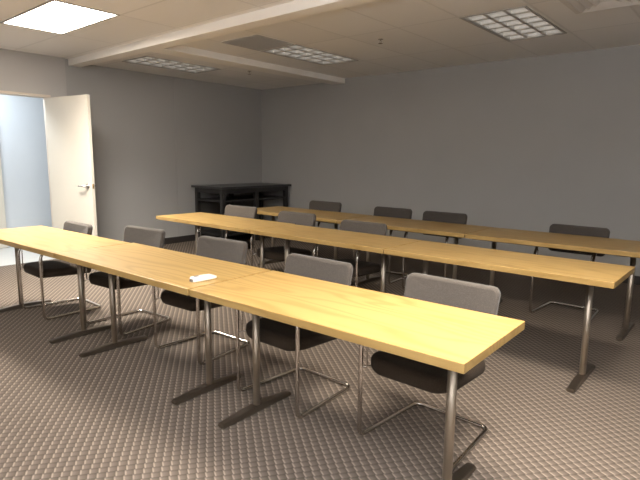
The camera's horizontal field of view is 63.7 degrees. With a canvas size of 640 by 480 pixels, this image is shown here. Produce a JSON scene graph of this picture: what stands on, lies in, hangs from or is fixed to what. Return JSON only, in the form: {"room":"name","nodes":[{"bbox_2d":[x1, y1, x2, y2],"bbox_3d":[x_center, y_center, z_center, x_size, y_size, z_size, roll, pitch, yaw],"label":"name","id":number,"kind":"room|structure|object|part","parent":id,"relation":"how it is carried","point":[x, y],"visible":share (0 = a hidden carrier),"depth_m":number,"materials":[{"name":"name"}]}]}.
{"room":"training room","nodes":[
{"label":"training room","id":0,"kind":"room"},
{"bbox_2d":[0,95,51,246],"bbox_3d":[-5.187,-1.305,7.575,0.121,2.950,5.000,8,12,40],"label":"wall","id":1,"kind":"structure","parent":0,"point":[23,150],"depth_m":8.12,"materials":[{"name":"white paint"}]},
{"bbox_2d":[0,157,7,247],"bbox_3d":[-5.098,-0.931,7.621,0.040,2.200,0.702,8,12,40],"label":"door frame","id":2,"kind":"structure","parent":1,"relation":"attached to","point":[2,205],"depth_m":7.92,"materials":[{"name":"beige paint"}]},
{"bbox_2d":[0,48,261,240],"bbox_3d":[-4.052,-1.135,6.582,0.157,2.950,8.940,8,12,40],"label":"wall","id":3,"kind":"structure","parent":0,"point":[155,137],"depth_m":8.14,"materials":[{"name":"grey paint"}]},
{"bbox_2d":[0,90,53,227],"bbox_3d":[-3.984,-0.789,6.728,0.169,2.221,0.978,8,12,40],"label":"door frame","id":4,"kind":"structure","parent":3,"relation":"attached to","point":[11,93],"depth_m":6.95,"materials":[{"name":"paint"}]},
{"bbox_2d":[45,94,97,259],"bbox_3d":[-3.267,-0.771,6.781,0.883,2.170,0.178,6,10,29],"label":"door","id":5,"kind":"structure","parent":3,"relation":"in","point":[68,118],"depth_m":6.69,"materials":[{"name":"beige paint"}]},
{"bbox_3d":[-3.022,-0.688,6.588,0.151,0.072,0.067,6,10,29],"label":"handle","id":6,"kind":"part","parent":5,"relation":"part of","materials":[{"name":"silver metal"}]},
{"bbox_2d":[164,234,219,244],"bbox_3d":[-2.312,-0.021,8.768,0.014,0.105,3.640,8,12,40],"label":"baseboard","id":7,"kind":"structure","parent":3,"relation":"attached to","point":[170,240],"depth_m":8.72,"materials":[{"name":"rubber"}]},
{"bbox_2d":[68,0,376,66],"bbox_3d":[0.130,-1.953,4.140,9.325,0.137,0.171,8,12,40],"label":"ceiling beam","id":8,"kind":"structure","parent":3,"relation":"attached to","point":[296,9],"depth_m":4.99,"materials":[{"name":"paint"}]},
{"bbox_2d":[0,234,639,479],"bbox_3d":[-1.496,0.720,4.655,11.875,0.060,8.940,8,12,40],"label":"floor","id":9,"kind":"structure","parent":0,"point":[110,414],"depth_m":3.09,"materials":[{"name":"carpet"}]},
{"bbox_2d":[17,221,100,319],"bbox_3d":[-2.409,0.253,4.783,0.530,0.801,0.548,8,12,40],"label":"chair","id":10,"kind":"object","parent":9,"relation":"on","point":[41,269],"visible":0.58,"depth_m":4.69,"materials":[{"name":"grey fabric"}]},
{"bbox_3d":[-2.425,0.265,4.768,0.484,0.116,0.475,8,12,40],"label":"seat","id":11,"kind":"part","parent":10,"relation":"part of","materials":[{"name":"grey fabric"}]},
{"bbox_3d":[-2.295,-0.033,4.867,0.530,0.258,0.096,8,12,40],"label":"backrest","id":12,"kind":"part","parent":10,"relation":"part of","materials":[{"name":"grey fabric"}]},
{"bbox_2d":[0,226,128,343],"bbox_3d":[-2.323,0.341,4.426,1.572,0.743,0.605,8,11,38],"label":"conference table","id":13,"kind":"object","parent":9,"relation":"on","point":[42,240],"visible":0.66,"depth_m":4.17,"materials":[{"name":"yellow wood"}]},
{"bbox_3d":[-2.811,0.289,4.809,0.041,0.657,0.041,8,11,38],"label":"leg","id":14,"kind":"part","parent":13,"relation":"part of","materials":[{"name":"silver metal"}]},
{"bbox_3d":[-1.897,0.411,4.096,0.041,0.657,0.041,8,11,38],"label":"leg","id":15,"kind":"part","parent":13,"relation":"part of","materials":[{"name":"silver metal"}]},
{"bbox_2d":[83,225,170,335],"bbox_3d":[-1.638,0.316,4.402,0.530,0.813,0.548,7,11,34],"label":"chair","id":16,"kind":"object","parent":9,"relation":"on","point":[153,237],"visible":0.53,"depth_m":4.35,"materials":[{"name":"grey fabric"}]},
{"bbox_3d":[-1.651,0.328,4.385,0.484,0.117,0.475,7,11,34],"label":"seat","id":17,"kind":"part","parent":16,"relation":"part of","materials":[{"name":"grey fabric"}]},
{"bbox_3d":[-1.538,0.023,4.497,0.530,0.262,0.096,7,11,34],"label":"backrest","id":18,"kind":"part","parent":16,"relation":"part of","materials":[{"name":"grey fabric"}]},
{"bbox_2d":[54,243,270,404],"bbox_3d":[-1.099,0.505,3.473,1.534,0.743,0.622,8,11,38],"label":"conference table","id":19,"kind":"object","parent":9,"relation":"on","point":[170,270],"visible":0.88,"depth_m":3.27,"materials":[{"name":"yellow wood"}]},
{"bbox_3d":[-1.540,0.457,3.828,0.041,0.657,0.041,8,11,38],"label":"leg","id":20,"kind":"part","parent":19,"relation":"part of","materials":[{"name":"silver metal"}]},
{"bbox_2d":[190,274,216,282],"bbox_3d":[-0.652,0.210,2.891,0.161,0.030,0.052,-8,13,-44],"label":"gadget","id":21,"kind":"object","parent":19,"relation":"on","point":[203,277],"visible":1,"depth_m":2.86,"materials":[{"name":"white plastic"}]},
{"bbox_3d":[-0.681,0.575,3.140,0.041,0.657,0.041,8,11,38],"label":"leg","id":22,"kind":"part","parent":19,"relation":"part of","materials":[{"name":"silver metal"}]},
{"bbox_2d":[152,236,249,364],"bbox_3d":[-0.862,0.413,3.838,0.530,0.813,0.548,7,11,37],"label":"chair","id":23,"kind":"object","parent":9,"relation":"on","point":[229,250],"visible":0.54,"depth_m":3.80,"materials":[{"name":"grey fabric"}]},
{"bbox_3d":[-0.876,0.425,3.822,0.484,0.117,0.475,7,11,37],"label":"seat","id":24,"kind":"part","parent":23,"relation":"part of","materials":[{"name":"grey fabric"}]},
{"bbox_3d":[-0.755,0.121,3.928,0.530,0.262,0.096,7,11,37],"label":"backrest","id":25,"kind":"part","parent":23,"relation":"part of","materials":[{"name":"grey fabric"}]},
{"bbox_2d":[156,212,290,268],"bbox_3d":[-1.096,0.141,5.781,1.652,0.743,0.630,8,12,40],"label":"conference table","id":26,"kind":"object","parent":9,"relation":"on","point":[225,222],"visible":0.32,"depth_m":5.55,"materials":[{"name":"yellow wood"}]},
{"bbox_3d":[-1.448,0.102,6.086,0.041,0.657,0.041,8,12,40],"label":"leg","id":27,"kind":"part","parent":26,"relation":"part of","materials":[{"name":"silver metal"}]},
{"bbox_3d":[-0.601,0.226,5.356,0.041,0.657,0.041,8,12,40],"label":"leg","id":28,"kind":"part","parent":26,"relation":"part of","materials":[{"name":"silver metal"}]},
{"bbox_2d":[197,205,256,248],"bbox_3d":[-1.052,0.046,5.996,0.530,0.862,0.548,8,12,39],"label":"chair","id":29,"kind":"object","parent":9,"relation":"on","point":[230,210],"visible":0.19,"depth_m":6.02,"materials":[{"name":"grey fabric"}]},
{"bbox_3d":[-1.053,0.123,6.008,0.520,0.706,0.548,8,12,39],"label":"frame","id":30,"kind":"part","parent":29,"relation":"part of","materials":[{"name":"silver metal"}]},
{"bbox_3d":[-1.067,0.058,5.980,0.484,0.124,0.475,8,12,39],"label":"seat","id":31,"kind":"part","parent":29,"relation":"part of","materials":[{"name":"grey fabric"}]},
{"bbox_3d":[-0.942,-0.262,6.080,0.530,0.277,0.096,8,12,39],"label":"backrest","id":32,"kind":"part","parent":29,"relation":"part of","materials":[{"name":"grey fabric"}]},
{"bbox_2d":[191,183,290,239],"bbox_3d":[-1.362,-0.506,9.178,0.810,0.955,1.620,8,12,39],"label":"console table","id":33,"kind":"object","parent":9,"relation":"on","point":[214,205],"visible":0.67,"depth_m":8.89,"materials":[{"name":"black wood"}]},
{"bbox_3d":[-2.088,-0.442,8.833,0.068,0.920,0.068,8,12,39],"label":"leg","id":34,"kind":"part","parent":33,"relation":"part of","materials":[{"name":"black wood"}]},
{"bbox_3d":[-1.582,-0.370,8.415,0.068,0.920,0.068,8,12,39],"label":"leg","id":35,"kind":"part","parent":33,"relation":"part of","materials":[{"name":"black wood"}]},
{"bbox_2d":[199,229,248,236],"bbox_3d":[-1.366,-0.187,9.228,0.710,0.030,1.520,8,12,39],"label":"shelf","id":36,"kind":"object","parent":33,"relation":"attached to","point":[216,232],"depth_m":8.73,"materials":[{"name":"black wood"}]},
{"bbox_3d":[-1.627,-0.501,9.403,0.010,0.530,1.440,8,12,39],"label":"panel","id":37,"kind":"part","parent":33,"relation":"part of","materials":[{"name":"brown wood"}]},
{"bbox_2d":[198,195,284,202],"bbox_3d":[-1.360,-0.740,9.141,0.710,0.030,1.520,8,12,39],"label":"shelf","id":38,"kind":"object","parent":33,"relation":"attached to","point":[231,198],"depth_m":8.90,"materials":[{"name":"black wood"}]},
{"bbox_3d":[-1.110,-0.453,8.972,0.068,0.920,0.068,8,12,39],"label":"leg","id":39,"kind":"part","parent":33,"relation":"part of","materials":[{"name":"black wood"}]},
{"bbox_3d":[-1.142,-0.607,9.947,0.068,0.920,0.068,8,12,39],"label":"leg","id":40,"kind":"part","parent":33,"relation":"part of","materials":[{"name":"black wood"}]},
{"bbox_3d":[-0.637,-0.535,9.528,0.068,0.920,0.068,8,12,39],"label":"leg","id":41,"kind":"part","parent":33,"relation":"part of","materials":[{"name":"black wood"}]},
{"bbox_2d":[250,211,315,272],"bbox_3d":[-0.371,0.136,5.542,0.530,0.842,0.548,8,12,39],"label":"chair","id":42,"kind":"object","parent":9,"relation":"on","point":[277,253],"visible":0.42,"depth_m":5.49,"materials":[{"name":"grey fabric"}]},
{"bbox_3d":[-0.372,0.211,5.554,0.520,0.689,0.548,8,12,39],"label":"frame","id":43,"kind":"part","parent":42,"relation":"part of","materials":[{"name":"silver metal"}]},
{"bbox_3d":[-0.386,0.147,5.526,0.484,0.121,0.475,8,12,39],"label":"seat","id":44,"kind":"part","parent":42,"relation":"part of","materials":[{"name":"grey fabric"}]},
{"bbox_3d":[-0.261,-0.166,5.627,0.530,0.271,0.096,8,12,39],"label":"backrest","id":45,"kind":"part","parent":42,"relation":"part of","materials":[{"name":"grey fabric"}]},
{"bbox_2d":[235,253,352,418],"bbox_3d":[-0.135,0.534,3.122,0.530,0.813,0.548,8,12,40],"label":"chair","id":46,"kind":"object","parent":9,"relation":"on","point":[284,336],"visible":0.63,"depth_m":3.05,"materials":[{"name":"grey fabric"}]},
{"bbox_3d":[-0.150,0.546,3.106,0.484,0.117,0.475,8,12,40],"label":"seat","id":47,"kind":"part","parent":46,"relation":"part of","materials":[{"name":"grey fabric"}]},
{"bbox_3d":[-0.136,0.607,3.133,0.520,0.666,0.548,8,12,40],"label":"frame","id":48,"kind":"part","parent":46,"relation":"part of","materials":[{"name":"silver metal"}]},
{"bbox_3d":[-0.021,0.243,3.205,0.530,0.262,0.096,8,12,40],"label":"backrest","id":49,"kind":"part","parent":46,"relation":"part of","materials":[{"name":"grey fabric"}]},
{"bbox_2d":[257,206,371,264],"bbox_3d":[-0.209,0.009,6.679,1.652,0.743,0.690,8,12,41],"label":"conference table","id":50,"kind":"object","parent":9,"relation":"on","point":[322,216],"visible":0.43,"depth_m":6.54,"materials":[{"name":"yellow wood"}]},
{"bbox_3d":[-0.642,-0.042,7.058,0.041,0.657,0.041,8,12,41],"label":"leg","id":51,"kind":"part","parent":50,"relation":"part of","materials":[{"name":"silver metal"}]},
{"bbox_3d":[0.194,0.082,6.330,0.041,0.657,0.041,8,12,41],"label":"leg","id":52,"kind":"part","parent":50,"relation":"part of","materials":[{"name":"silver metal"}]},
{"bbox_2d":[309,200,341,256],"bbox_3d":[-0.050,-0.067,6.782,0.530,0.862,0.548,8,12,39],"label":"chair","id":53,"kind":"object","parent":9,"relation":"on","point":[314,205],"visible":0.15,"depth_m":6.83,"materials":[{"name":"grey fabric"}]},
{"bbox_3d":[0.061,-0.375,6.866,0.530,0.277,0.096,8,12,39],"label":"backrest","id":54,"kind":"part","parent":53,"relation":"part of","materials":[{"name":"grey fabric"}]},
{"bbox_2d":[250,224,421,292],"bbox_3d":[0.099,0.318,4.739,1.527,0.743,0.602,8,12,40],"label":"conference table","id":55,"kind":"object","parent":9,"relation":"on","point":[367,242],"visible":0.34,"depth_m":4.52,"materials":[{"name":"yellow wood"}]},
{"bbox_3d":[-0.322,0.270,5.098,0.041,0.657,0.041,8,12,40],"label":"leg","id":56,"kind":"part","parent":55,"relation":"part of","materials":[{"name":"silver metal"}]},
{"bbox_3d":[0.534,0.394,4.371,0.041,0.657,0.041,8,12,40],"label":"leg","id":57,"kind":"part","parent":55,"relation":"part of","materials":[{"name":"silver metal"}]},
{"bbox_2d":[313,220,386,286],"bbox_3d":[0.299,0.252,4.904,0.530,0.825,0.548,8,12,39],"label":"chair","id":58,"kind":"object","parent":9,"relation":"on","point":[360,268],"visible":0.4,"depth_m":4.86,"materials":[{"name":"grey fabric"}]},
{"bbox_3d":[0.299,0.326,4.915,0.520,0.676,0.548,8,12,39],"label":"frame","id":59,"kind":"part","parent":58,"relation":"part of","materials":[{"name":"silver metal"}]},
{"bbox_3d":[0.285,0.264,4.888,0.484,0.119,0.475,8,12,39],"label":"seat","id":60,"kind":"part","parent":58,"relation":"part of","materials":[{"name":"grey fabric"}]},
{"bbox_3d":[0.410,-0.044,4.990,0.530,0.266,0.096,8,12,39],"label":"backrest","id":61,"kind":"part","parent":58,"relation":"part of","materials":[{"name":"grey fabric"}]},
{"bbox_2d":[189,270,524,479],"bbox_3d":[0.096,0.670,2.513,1.518,0.743,0.622,8,12,39],"label":"conference table","id":62,"kind":"object","parent":9,"relation":"on","point":[453,339],"visible":1,"depth_m":2.27,"materials":[{"name":"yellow wood"}]},
{"bbox_3d":[-0.357,0.620,2.882,0.041,0.657,0.041,8,12,39],"label":"leg","id":63,"kind":"part","parent":62,"relation":"part of","materials":[{"name":"silver metal"}]},
{"bbox_3d":[0.544,0.745,2.152,0.041,0.657,0.041,8,12,39],"label":"leg","id":64,"kind":"part","parent":62,"relation":"part of","materials":[{"name":"silver metal"}]},
{"bbox_2d":[353,206,411,283],"bbox_3d":[0.772,0.040,6.226,0.530,0.842,0.548,8,12,39],"label":"chair","id":65,"kind":"object","parent":9,"relation":"on","point":[404,213],"visible":0.24,"depth_m":6.25,"materials":[{"name":"grey fabric"}]},
{"bbox_3d":[0.772,0.115,6.238,0.520,0.689,0.548,8,12,39],"label":"frame","id":66,"kind":"part","parent":65,"relation":"part of","materials":[{"name":"silver metal"}]},
{"bbox_3d":[0.883,-0.261,6.311,0.530,0.271,0.096,8,12,39],"label":"backrest","id":67,"kind":"part","parent":65,"relation":"part of","materials":[{"name":"grey fabric"}]},
{"bbox_2d":[337,216,492,285],"bbox_3d":[0.990,0.188,5.626,1.525,0.743,0.690,8,12,40],"label":"conference table","id":68,"kind":"object","parent":9,"relation":"on","point":[458,231],"visible":0.59,"depth_m":5.37,"materials":[{"name":"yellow wood"}]},
{"bbox_3d":[0.562,0.139,5.989,0.041,0.657,0.041,8,12,40],"label":"leg","id":69,"kind":"part","parent":68,"relation":"part of","materials":[{"name":"silver metal"}]},
{"bbox_3d":[0.994,-0.135,5.575,1.428,0.012,0.590,8,12,40],"label":"underside panel","id":70,"kind":"part","parent":68,"relation":"part of","materials":[{"name":"brown wood"}]},
{"bbox_3d":[1.388,0.259,5.292,0.041,0.657,0.041,8,12,40],"label":"leg","id":71,"kind":"part","parent":68,"relation":"part of","materials":[{"name":"silver metal"}]},
{"bbox_2d":[357,273,500,471],"bbox_3d":[0.566,0.625,2.638,0.530,0.801,0.548,8,12,40],"label":"chair","id":72,"kind":"object","parent":9,"relation":"on","point":[477,297],"visible":0.47,"depth_m":2.60,"materials":[{"name":"grey fabric"}]},
{"bbox_3d":[0.565,0.696,2.649,0.520,0.656,0.548,8,12,40],"label":"frame","id":73,"kind":"part","parent":72,"relation":"part of","materials":[{"name":"silver metal"}]},
{"bbox_3d":[0.551,0.636,2.622,0.484,0.116,0.475,8,12,40],"label":"seat","id":74,"kind":"part","parent":72,"relation":"part of","materials":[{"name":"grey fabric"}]},
{"bbox_3d":[0.680,0.338,2.721,0.530,0.258,0.096,8,12,40],"label":"backrest","id":75,"kind":"part","parent":72,"relation":"part of","materials":[{"name":"grey fabric"}]},
{"bbox_2d":[402,211,466,288],"bbox_3d":[1.279,0.127,5.700,0.530,0.846,0.548,8,12,39],"label":"chair","id":76,"kind":"object","parent":9,"relation":"on","point":[447,217],"visible":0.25,"depth_m":5.71,"materials":[{"name":"grey fabric"}]},
{"bbox_3d":[1.278,0.202,5.712,0.520,0.692,0.548,8,12,39],"label":"frame","id":77,"kind":"part","parent":76,"relation":"part of","materials":[{"name":"silver metal"}]},
{"bbox_3d":[1.390,-0.176,5.785,0.530,0.272,0.096,8,12,39],"label":"backrest","id":78,"kind":"part","parent":76,"relation":"part of","materials":[{"name":"grey fabric"}]},
{"bbox_2d":[384,240,634,392],"bbox_3d":[1.279,0.490,3.733,1.575,0.743,0.602,8,12,40],"label":"conference table","id":79,"kind":"object","parent":9,"relation":"on","point":[591,274],"visible":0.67,"depth_m":3.43,"materials":[{"name":"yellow wood"}]},
{"bbox_3d":[0.833,0.438,4.114,0.041,0.657,0.041,8,12,40],"label":"leg","id":80,"kind":"part","parent":79,"relation":"part of","materials":[{"name":"silver metal"}]},
{"bbox_3d":[1.283,0.167,3.682,1.478,0.012,0.502,8,12,40],"label":"underside panel","id":81,"kind":"part","parent":79,"relation":"part of","materials":[{"name":"brown wood"}]},
{"bbox_3d":[1.733,0.569,3.350,0.041,0.657,0.041,8,12,40],"label":"leg","id":82,"kind":"part","parent":79,"relation":"part of","materials":[{"name":"silver metal"}]},
{"bbox_2d":[465,227,639,340],"bbox_3d":[2.140,0.354,4.654,1.487,0.743,0.690,8,12,39],"label":"conference table","id":83,"kind":"object","parent":9,"relation":"on","point":[599,245],"visible":0.78,"depth_m":4.42,"materials":[{"name":"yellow wood"}]},
{"bbox_3d":[1.685,0.302,5.034,0.041,0.657,0.041,8,12,39],"label":"leg","id":84,"kind":"part","parent":83,"relation":"part of","materials":[{"name":"silver metal"}]},
{"bbox_3d":[2.144,0.031,4.603,1.390,0.012,0.590,8,12,39],"label":"underside panel","id":85,"kind":"part","parent":83,"relation":"part of","materials":[{"name":"brown wood"}]},
{"bbox_3d":[2.580,0.429,4.291,0.041,0.657,0.041,8,12,39],"label":"leg","id":86,"kind":"part","parent":83,"relation":"part of","materials":[{"name":"silver metal"}]},
{"bbox_2d":[529,224,609,320],"bbox_3d":[2.344,0.290,4.833,0.530,0.817,0.548,8,12,40],"label":"chair","id":87,"kind":"object","parent":9,"relation":"on","point":[554,228],"visible":0.37,"depth_m":4.88,"materials":[{"name":"grey fabric"}]},
{"bbox_3d":[2.344,0.363,4.845,0.520,0.669,0.548,8,12,40],"label":"frame","id":88,"kind":"part","parent":87,"relation":"part of","materials":[{"name":"silver metal"}]},
{"bbox_3d":[2.459,-0.003,4.916,0.530,0.263,0.096,8,12,40],"label":"backrest","id":89,"kind":"part","parent":87,"relation":"part of","materials":[{"name":"grey fabric"}]},
{"bbox_2d":[0,0,639,89],"bbox_3d":[-0.515,-1.875,3.425,9.375,0.082,8.940,8,12,40],"label":"ceiling","id":90,"kind":"structure","parent":0,"point":[415,34],"depth_m":5.51,"materials":[{"name":"paint"}]},
{"bbox_2d":[0,0,119,34],"bbox_3d":[-2.523,-2.134,4.965,1.216,0.018,0.606,8,12,40],"label":"recessed light","id":91,"kind":"object","parent":90,"relation":"in","point":[53,16],"visible":0.96,"depth_m":4.93,"materials":[{"name":"paint"}]},
{"bbox_2d":[122,56,220,72],"bbox_3d":[-2.056,-2.497,7.218,0.606,0.106,1.216,8,12,40],"label":"ceiling light","id":92,"kind":"object","parent":90,"relation":"attached to","point":[145,60],"visible":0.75,"depth_m":7.25,"materials":[{"name":"paint"}]},
{"bbox_2d":[221,35,293,50],"bbox_3d":[-0.712,-2.256,5.914,0.600,0.010,0.580,8,12,40],"label":"ceiling panel","id":93,"kind":"object","parent":90,"relation":"attached to","point":[254,42],"visible":1,"depth_m":5.88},
{"bbox_2d":[261,44,358,64],"bbox_3d":[-0.109,-2.411,6.606,0.606,0.106,1.216,8,12,40],"label":"ceiling light","id":94,"kind":"object","parent":90,"relation":"attached to","point":[298,52],"visible":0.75,"depth_m":6.63,"materials":[{"name":"paint"}]},
{"bbox_2d":[459,6,566,41],"bbox_3d":[1.915,-2.139,5.024,0.606,0.106,1.216,8,12,40],"label":"ceiling light","id":95,"kind":"object","parent":90,"relation":"attached to","point":[517,23],"visible":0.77,"depth_m":5.03,"materials":[{"name":"paint"}]},
{"bbox_2d":[559,0,639,13],"bbox_3d":[2.311,-1.939,4.169,0.600,0.024,0.600,8,12,40],"label":"ceiling vent","id":96,"kind":"object","parent":90,"relation":"in","point":[577,7],"visible":1,"depth_m":4.27,"materials":[{"name":"metal"}]},
{"bbox_3d":[2.311,-1.948,4.168,0.600,0.007,0.600,8,12,40],"label":"frame","id":97,"kind":"part","parent":96,"relation":"part of","materials":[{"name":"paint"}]},
{"bbox_2d":[261,45,639,275],"bbox_3d":[2.417,-1.134,7.026,9.595,2.950,0.122,8,12,40],"label":"wall","id":98,"kind":"structure","parent":0,"point":[537,143],"depth_m":7.11,"materials":[{"name":"grey paint"}]},
{"bbox_2d":[151,45,344,84],"bbox_3d":[-0.800,-2.458,7.251,0.270,0.129,3.420,8,12,40],"label":"trim","id":99,"kind":"structure","parent":98,"relation":"attached to","point":[180,50],"depth_m":6.92,"materials":[{"name":"paint"}]},
{"bbox_2d":[622,276,639,284],"bbox_3d":[2.394,0.283,7.168,9.263,0.105,0.018,8,12,40],"label":"baseboard","id":100,"kind":"structure","parent":98,"relation":"attached to","point":[636,278],"depth_m":6.05,"materials":[{"name":"rubber"}]}
]}

